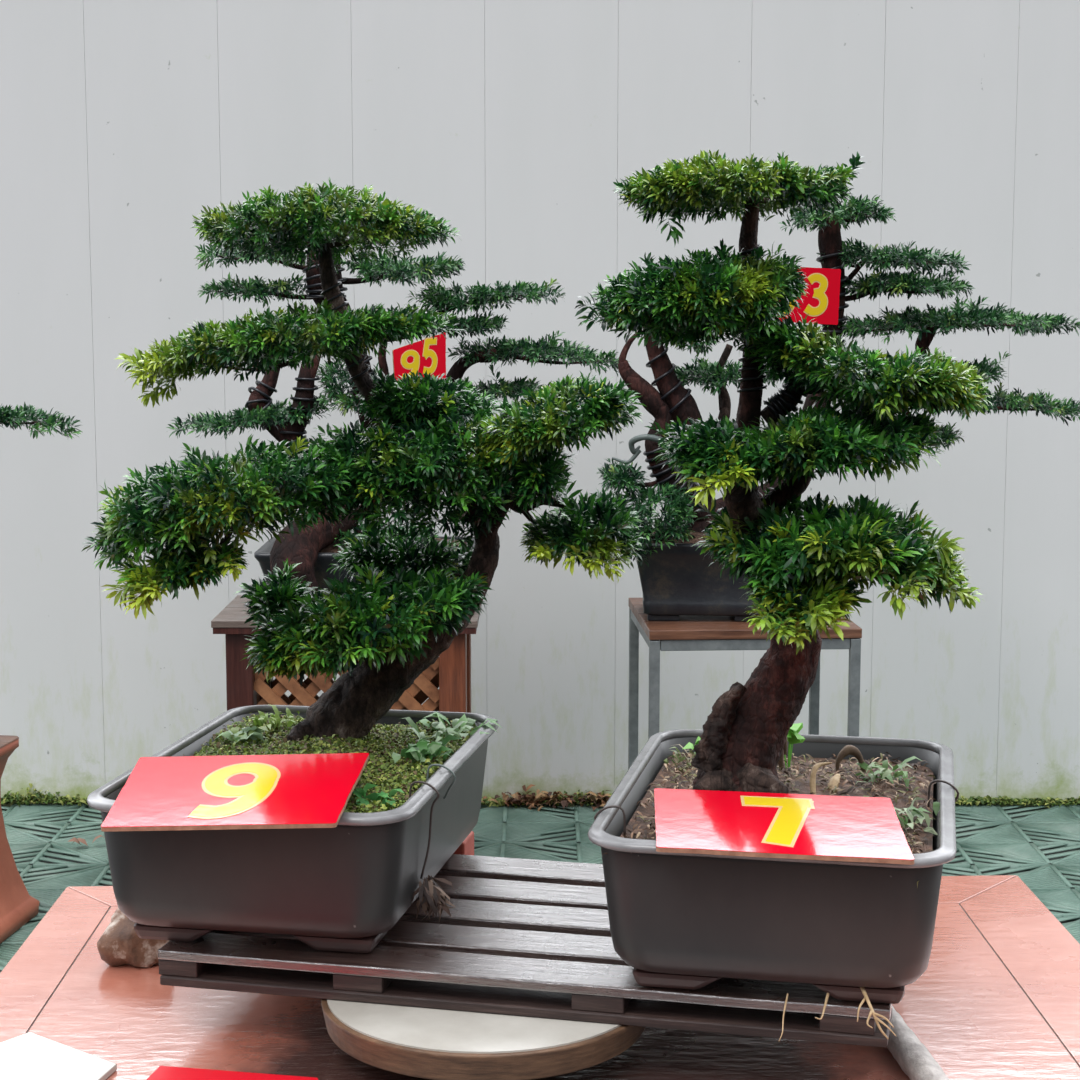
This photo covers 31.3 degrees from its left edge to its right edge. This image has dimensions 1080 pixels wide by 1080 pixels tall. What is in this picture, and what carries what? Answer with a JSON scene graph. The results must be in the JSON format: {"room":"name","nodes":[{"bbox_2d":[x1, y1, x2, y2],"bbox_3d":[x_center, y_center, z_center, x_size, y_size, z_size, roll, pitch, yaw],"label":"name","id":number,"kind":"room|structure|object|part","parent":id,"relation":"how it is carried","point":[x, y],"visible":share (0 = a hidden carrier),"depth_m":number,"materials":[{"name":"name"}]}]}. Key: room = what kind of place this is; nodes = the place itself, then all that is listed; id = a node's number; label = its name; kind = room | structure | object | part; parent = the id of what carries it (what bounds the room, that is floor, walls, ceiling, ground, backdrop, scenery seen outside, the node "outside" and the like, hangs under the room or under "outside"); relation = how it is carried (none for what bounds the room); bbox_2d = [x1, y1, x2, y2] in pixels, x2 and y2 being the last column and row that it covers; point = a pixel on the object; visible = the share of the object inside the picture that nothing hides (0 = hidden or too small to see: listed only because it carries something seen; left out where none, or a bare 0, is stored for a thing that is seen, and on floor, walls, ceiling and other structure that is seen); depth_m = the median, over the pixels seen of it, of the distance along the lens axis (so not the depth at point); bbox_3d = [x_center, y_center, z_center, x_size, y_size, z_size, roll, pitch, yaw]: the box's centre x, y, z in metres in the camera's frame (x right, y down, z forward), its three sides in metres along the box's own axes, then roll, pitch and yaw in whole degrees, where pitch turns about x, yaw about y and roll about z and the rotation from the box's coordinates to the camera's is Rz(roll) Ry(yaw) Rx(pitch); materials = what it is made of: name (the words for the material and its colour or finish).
{"room":"bonsai exhibition","nodes":[
{"label":"bonsai exhibition","id":0,"kind":"room"},
{"bbox_2d":[0,0,1079,807],"bbox_3d":[0.224,-0.391,5.816,7.048,2.480,0.060,0,7,0],"label":"wall","id":1,"kind":"structure","parent":0,"point":[515,123],"depth_m":5.73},
{"bbox_2d":[0,808,1079,971],"bbox_3d":[0.000,1.327,2.130,12.000,0.060,7.900,0,7,0],"label":"floor","id":2,"kind":"structure","parent":0,"point":[39,911],"depth_m":5.48,"materials":[{"name":"concrete"}]},
{"bbox_2d":[0,875,1079,1079],"bbox_3d":[0.025,0.921,2.119,1.349,0.750,1.276,0,7,0],"label":"table","id":3,"kind":"object","parent":2,"relation":"on","point":[997,997],"visible":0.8,"depth_m":2.17,"materials":[{"name":"ceramic"}]},
{"bbox_2d":[0,1032,116,1079],"bbox_3d":[-0.521,0.557,1.972,0.224,0.007,0.171,6,9,38],"label":"board","id":4,"kind":"object","parent":3,"relation":"on","point":[28,1056],"depth_m":2.02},
{"bbox_2d":[97,908,169,967],"bbox_3d":[-0.495,0.479,2.355,0.091,0.067,0.081,-2,7,-17],"label":"stone","id":5,"kind":"object","parent":3,"relation":"on","point":[119,944],"visible":0.55,"depth_m":2.32,"materials":[{"name":"brown stone"}]},
{"bbox_2d":[146,1066,317,1079],"bbox_3d":[-0.301,0.564,1.908,0.210,0.008,0.210,0,7,0],"label":"board","id":6,"kind":"object","parent":3,"relation":"on","point":[162,1072],"visible":1,"depth_m":1.99,"materials":[{"name":"red paint"}]},
{"bbox_2d":[453,831,473,854],"bbox_3d":[-0.156,0.438,2.555,0.130,0.100,0.060,1,7,11],"label":"brick","id":7,"kind":"object","parent":3,"relation":"on","point":[467,846],"visible":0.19,"depth_m":2.53,"materials":[{"name":"red brick"}]},
{"bbox_2d":[321,999,644,1079],"bbox_3d":[-0.058,0.516,2.090,0.355,0.060,0.355,0,7,0],"label":"turntable","id":8,"kind":"object","parent":3,"relation":"on","point":[426,1043],"visible":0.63,"depth_m":1.96,"materials":[{"name":"wood"}]},
{"bbox_2d":[158,854,891,1047],"bbox_3d":[0.015,0.450,2.215,0.785,0.041,0.427,2,7,13],"label":"wooden pallet","id":9,"kind":"object","parent":8,"relation":"on","point":[521,937],"visible":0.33,"depth_m":2.07,"materials":[{"name":"brown wood"}]},
{"bbox_2d":[87,705,498,952],"bbox_3d":[-0.270,0.332,2.298,0.373,0.173,0.530,1,7,11],"label":"tub","id":10,"kind":"object","parent":9,"relation":"on","point":[343,887],"visible":0.52,"depth_m":2.07,"materials":[{"name":"grey plastic"}]},
{"bbox_2d":[101,753,368,831],"bbox_3d":[-0.332,0.269,2.081,0.275,0.028,0.252,1,7,5],"label":"number sign","id":11,"kind":"object","parent":10,"relation":"on","point":[281,791],"visible":1,"depth_m":2.06,"materials":[{"name":"red paint"}]},
{"bbox_2d":[215,726,268,744],"bbox_3d":[-0.357,0.240,2.382,0.071,0.027,0.056,-6,10,-42],"label":"weed","id":12,"kind":"object","parent":10,"relation":"on","point":[234,734],"visible":0.97,"depth_m":2.37,"materials":[{"name":"green plant"}]},
{"bbox_2d":[249,705,295,729],"bbox_3d":[-0.339,0.229,2.454,0.065,0.028,0.101,0,7,0],"label":"weed","id":13,"kind":"object","parent":10,"relation":"on","point":[263,718],"visible":0.91,"depth_m":2.44,"materials":[{"name":"green plant"}]},
{"bbox_2d":[183,711,476,812],"bbox_3d":[-0.273,0.259,2.290,0.321,0.039,0.484,1,7,11],"label":"moss","id":14,"kind":"object","parent":10,"relation":"on","point":[388,741],"visible":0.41,"depth_m":2.32,"materials":[{"name":"green plant"}]},
{"bbox_2d":[81,177,645,747],"bbox_3d":[-0.210,-0.075,2.347,0.681,0.725,0.386,-1,7,-9],"label":"bonsai tree","id":15,"kind":"object","parent":10,"relation":"in","point":[395,632],"visible":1,"depth_m":2.27,"materials":[{"name":"green plant"}]},
{"bbox_2d":[352,783,403,809],"bbox_3d":[-0.181,0.285,2.109,0.065,0.031,0.063,0,7,0],"label":"weed","id":16,"kind":"object","parent":10,"relation":"on","point":[359,792],"visible":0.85,"depth_m":2.12,"materials":[{"name":"green plant"}]},
{"bbox_2d":[392,734,460,765],"bbox_3d":[-0.139,0.251,2.314,0.093,0.031,0.079,-4,8,-28],"label":"weed","id":17,"kind":"object","parent":10,"relation":"on","point":[423,748],"visible":0.96,"depth_m":2.30,"materials":[{"name":"green plant"}]},
{"bbox_2d":[411,875,454,920],"bbox_3d":[-0.121,0.402,2.146,0.043,0.060,0.070,3,8,25],"label":"plant","id":18,"kind":"object","parent":10,"relation":"hanging from","point":[431,896],"visible":1,"depth_m":2.14,"materials":[{"name":"brown plant"}]},
{"bbox_2d":[401,717,471,742],"bbox_3d":[-0.131,0.244,2.415,0.097,0.040,0.090,0,7,0],"label":"weed","id":19,"kind":"object","parent":10,"relation":"on","point":[421,735],"visible":0.71,"depth_m":2.42,"materials":[{"name":"green plant"}]},
{"bbox_2d":[417,711,501,737],"bbox_3d":[-0.103,0.238,2.447,0.114,0.030,0.106,0,7,0],"label":"weed","id":20,"kind":"object","parent":10,"relation":"on","point":[465,726],"visible":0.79,"depth_m":2.46,"materials":[{"name":"green plant"}]},
{"bbox_2d":[588,729,958,1003],"bbox_3d":[0.272,0.350,2.150,0.378,0.173,0.530,1,7,12],"label":"tub","id":21,"kind":"object","parent":9,"relation":"on","point":[692,921],"visible":0.59,"depth_m":1.92,"materials":[{"name":"grey plastic"}]},
{"bbox_2d":[663,744,695,767],"bbox_3d":[0.179,0.264,2.334,0.078,0.028,0.061,7,10,44],"label":"weed","id":22,"kind":"object","parent":21,"relation":"on","point":[675,756],"visible":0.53,"depth_m":2.34,"materials":[{"name":"green plant"}]},
{"bbox_2d":[683,736,700,753],"bbox_3d":[0.188,0.257,2.342,0.030,0.036,0.023,0,7,0],"label":"weed","id":23,"kind":"object","parent":21,"relation":"on","point":[689,745],"visible":0.25,"depth_m":2.34,"materials":[{"name":"green plant"}]},
{"bbox_2d":[604,749,936,886],"bbox_3d":[0.274,0.286,2.140,0.335,0.050,0.502,2,7,12],"label":"litter","id":24,"kind":"object","parent":21,"relation":"on","point":[797,774],"visible":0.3,"depth_m":2.21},
{"bbox_2d":[778,737,787,769],"bbox_3d":[0.280,0.246,2.269,0.024,0.054,0.019,0,7,0],"label":"stalk","id":25,"kind":"object","parent":21,"relation":"on","point":[784,752],"visible":0.31,"depth_m":2.27,"materials":[{"name":"plant"}]},
{"bbox_2d":[654,788,913,864],"bbox_3d":[0.238,0.286,1.944,0.276,0.015,0.200,1,7,12],"label":"number sign","id":26,"kind":"object","parent":21,"relation":"on","point":[730,823],"visible":1,"depth_m":1.93,"materials":[{"name":"red paint"}]},
{"bbox_2d":[575,149,993,1040],"bbox_3d":[0.252,0.026,2.043,0.435,0.880,0.432,2,7,13],"label":"bonsai tree","id":27,"kind":"object","parent":21,"relation":"in","point":[802,558],"visible":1,"depth_m":2.00,"materials":[{"name":"green plant"}]},
{"bbox_2d":[784,723,804,767],"bbox_3d":[0.297,0.247,2.305,0.036,0.055,0.047,5,9,36],"label":"weed","id":28,"kind":"object","parent":21,"relation":"on","point":[793,737],"visible":0.64,"depth_m":2.31,"materials":[{"name":"green plant"}]},
{"bbox_2d":[810,762,831,794],"bbox_3d":[0.311,0.268,2.156,0.014,0.037,0.039,6,9,38],"label":"stalk","id":29,"kind":"object","parent":21,"relation":"on","point":[817,766],"visible":0.93,"depth_m":2.15,"materials":[{"name":"beige plant"}]},
{"bbox_2d":[828,773,840,792],"bbox_3d":[0.332,0.276,2.178,0.011,0.021,0.026,3,8,22],"label":"stalk","id":30,"kind":"object","parent":21,"relation":"on","point":[835,779],"visible":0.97,"depth_m":2.17,"materials":[{"name":"beige plant"}]},
{"bbox_2d":[835,745,865,773],"bbox_3d":[0.361,0.260,2.249,0.037,0.042,0.012,-1,7,-10],"label":"stalk","id":31,"kind":"object","parent":21,"relation":"on","point":[847,750],"visible":0.77,"depth_m":2.24,"materials":[{"name":"brown plant"}]},
{"bbox_2d":[854,756,921,789],"bbox_3d":[0.398,0.270,2.227,0.078,0.032,0.083,3,8,20],"label":"weed","id":32,"kind":"object","parent":21,"relation":"on","point":[883,769],"visible":0.97,"depth_m":2.22,"materials":[{"name":"green plant"}]},
{"bbox_2d":[863,796,939,834],"bbox_3d":[0.387,0.294,2.079,0.085,0.030,0.081,0,7,0],"label":"weed","id":33,"kind":"object","parent":21,"relation":"on","point":[916,812],"visible":0.53,"depth_m":2.06,"materials":[{"name":"green plant"}]},
{"bbox_2d":[887,1006,949,1079],"bbox_3d":[0.382,0.532,2.067,0.035,0.039,0.522,-1,7,-6],"label":"stick","id":34,"kind":"object","parent":3,"relation":"on","point":[915,1060],"visible":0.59,"depth_m":1.99,"materials":[{"name":"grey plant"}]},
{"bbox_2d":[0,803,1079,972],"bbox_3d":[0.002,0.909,5.183,4.096,0.016,1.522,0,7,0],"label":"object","id":35,"kind":"structure","parent":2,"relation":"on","point":[504,831],"depth_m":5.48,"materials":[{"name":"green plastic"}]},
{"bbox_2d":[0,735,38,943],"bbox_3d":[-1.515,0.735,4.656,0.456,0.458,0.456,1,7,8],"label":"pedestal","id":36,"kind":"object","parent":35,"relation":"on","point":[17,907],"visible":1,"depth_m":4.76,"materials":[{"name":"ceramic"}]},
{"bbox_3d":[-1.515,0.425,4.618,0.300,0.165,0.240,1,7,8],"label":"pot","id":37,"kind":"object","parent":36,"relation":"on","visible":0},
{"bbox_2d":[0,402,81,438],"bbox_3d":[-1.380,0.011,4.584,0.604,0.758,0.306,0,7,0],"label":"bonsai tree","id":38,"kind":"object","parent":37,"relation":"on","point":[8,416],"visible":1,"depth_m":4.54,"materials":[{"name":"green plant"}]},
{"bbox_2d":[67,835,104,845],"bbox_3d":[-1.279,0.848,5.452,0.114,0.028,0.039,-3,8,-26],"label":"dry leaf","id":39,"kind":"object","parent":35,"relation":"on","point":[74,839],"visible":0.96,"depth_m":5.44,"materials":[{"name":"brown plant"}]},
{"bbox_2d":[211,595,481,712],"bbox_3d":[-0.492,0.541,5.106,0.670,0.733,0.427,0,7,0],"label":"wooden stand","id":40,"kind":"object","parent":35,"relation":"on","point":[450,673],"visible":0.25,"depth_m":4.90,"materials":[{"name":"brown wood"}]},
{"bbox_3d":[-0.762,0.577,4.954,0.068,0.698,0.068,0,7,0],"label":"post","id":41,"kind":"part","parent":40,"relation":"part of","materials":[{"name":"brown wood"}]},
{"bbox_3d":[-0.762,0.539,5.262,0.068,0.698,0.068,0,7,0],"label":"post","id":42,"kind":"part","parent":40,"relation":"part of","materials":[{"name":"brown wood"}]},
{"bbox_3d":[-0.492,0.533,4.949,0.491,0.521,0.023,0,7,0],"label":"lattice panel","id":43,"kind":"part","parent":40,"relation":"part of","materials":[{"name":"brown wood"}]},
{"bbox_3d":[-0.492,0.495,5.256,0.491,0.521,0.023,0,7,0],"label":"lattice panel","id":44,"kind":"part","parent":40,"relation":"part of","materials":[{"name":"brown wood"}]},
{"bbox_2d":[254,536,474,591],"bbox_3d":[-0.445,0.083,5.049,0.555,0.189,0.360,0,7,0],"label":"pot","id":45,"kind":"object","parent":40,"relation":"on","point":[324,561],"visible":0.07,"depth_m":4.89,"materials":[{"name":"black plastic"}]},
{"bbox_2d":[166,243,629,593],"bbox_3d":[-0.357,-0.312,5.018,1.196,0.950,0.466,-2,7,-15],"label":"bonsai tree","id":46,"kind":"object","parent":45,"relation":"in","point":[303,548],"visible":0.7,"depth_m":4.93,"materials":[{"name":"green plant"}]},
{"bbox_2d":[392,332,445,379],"bbox_3d":[-0.299,-0.455,4.803,0.152,0.120,0.008,-5,8,-33],"label":"number sign","id":47,"kind":"object","parent":46,"relation":"attached to","point":[429,355],"visible":0.91,"depth_m":4.81,"materials":[{"name":"red paper"}]},
{"bbox_3d":[-0.222,0.577,4.954,0.068,0.698,0.068,0,7,0],"label":"post","id":48,"kind":"part","parent":40,"relation":"part of","materials":[{"name":"red wood"}]},
{"bbox_3d":[-0.222,0.539,5.262,0.068,0.698,0.068,0,7,0],"label":"post","id":49,"kind":"part","parent":40,"relation":"part of","materials":[{"name":"red wood"}]},
{"bbox_2d":[481,784,590,811],"bbox_3d":[0.008,0.795,5.884,0.415,0.086,0.140,0,7,0],"label":"leaf litter","id":50,"kind":"object","parent":35,"relation":"on","point":[517,798],"visible":1,"depth_m":5.88,"materials":[{"name":"brown plant"}]},
{"bbox_2d":[1,783,1079,808],"bbox_3d":[0.005,0.785,5.903,3.840,0.075,0.111,0,7,0],"label":"moss","id":51,"kind":"object","parent":35,"relation":"on","point":[7,798],"visible":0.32,"depth_m":5.91,"materials":[{"name":"green plant"}]},
{"bbox_2d":[579,790,610,810],"bbox_3d":[0.186,0.802,5.885,0.118,0.069,0.116,4,8,27],"label":"leaf litter","id":52,"kind":"object","parent":35,"relation":"on","point":[597,799],"visible":0.74,"depth_m":5.88,"materials":[{"name":"brown plant"}]},
{"bbox_2d":[628,598,861,768],"bbox_3d":[0.515,0.550,5.026,0.524,0.733,0.527,0,7,-3],"label":"stand","id":53,"kind":"object","parent":35,"relation":"on","point":[691,632],"visible":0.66,"depth_m":4.75,"materials":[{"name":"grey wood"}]},
{"bbox_3d":[0.254,0.534,5.262,0.025,0.707,0.025,0,7,-3],"label":"leg","id":54,"kind":"part","parent":53,"relation":"part of","materials":[{"name":"grey metal"}]},
{"bbox_3d":[0.267,0.227,4.973,0.020,0.026,0.470,0,7,-3],"label":"rail","id":55,"kind":"part","parent":53,"relation":"part of","materials":[{"name":"grey metal"}]},
{"bbox_3d":[0.280,0.596,4.768,0.025,0.707,0.025,0,7,-3],"label":"leg","id":56,"kind":"part","parent":53,"relation":"part of","materials":[{"name":"grey metal"}]},
{"bbox_2d":[633,528,759,621],"bbox_3d":[0.425,0.077,4.947,0.375,0.225,0.330,0,7,3],"label":"pot","id":57,"kind":"object","parent":53,"relation":"on","point":[677,580],"visible":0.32,"depth_m":4.81,"materials":[{"name":"black plastic"}]},
{"bbox_2d":[597,194,1079,566],"bbox_3d":[0.761,-0.405,4.919,1.349,0.952,0.465,-1,7,-10],"label":"bonsai tree","id":58,"kind":"object","parent":57,"relation":"in","point":[672,400],"visible":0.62,"depth_m":4.83,"materials":[{"name":"green plant"}]},
{"bbox_2d":[779,267,840,324],"bbox_3d":[0.639,-0.600,4.734,0.213,0.146,0.008,-2,7,-17],"label":"number sign","id":59,"kind":"object","parent":58,"relation":"attached to","point":[821,302],"visible":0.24,"depth_m":4.75,"materials":[{"name":"red paper"}]},
{"bbox_3d":[0.528,0.256,4.739,0.468,0.026,0.020,0,7,-3],"label":"rail","id":60,"kind":"part","parent":53,"relation":"part of","materials":[{"name":"grey metal"}]},
{"bbox_3d":[0.750,0.531,5.288,0.025,0.707,0.025,0,7,-3],"label":"leg","id":61,"kind":"part","parent":53,"relation":"part of","materials":[{"name":"grey metal"}]},
{"bbox_3d":[0.776,0.593,4.794,0.025,0.707,0.025,0,7,-3],"label":"leg","id":62,"kind":"part","parent":53,"relation":"part of","materials":[{"name":"grey metal"}]}
]}

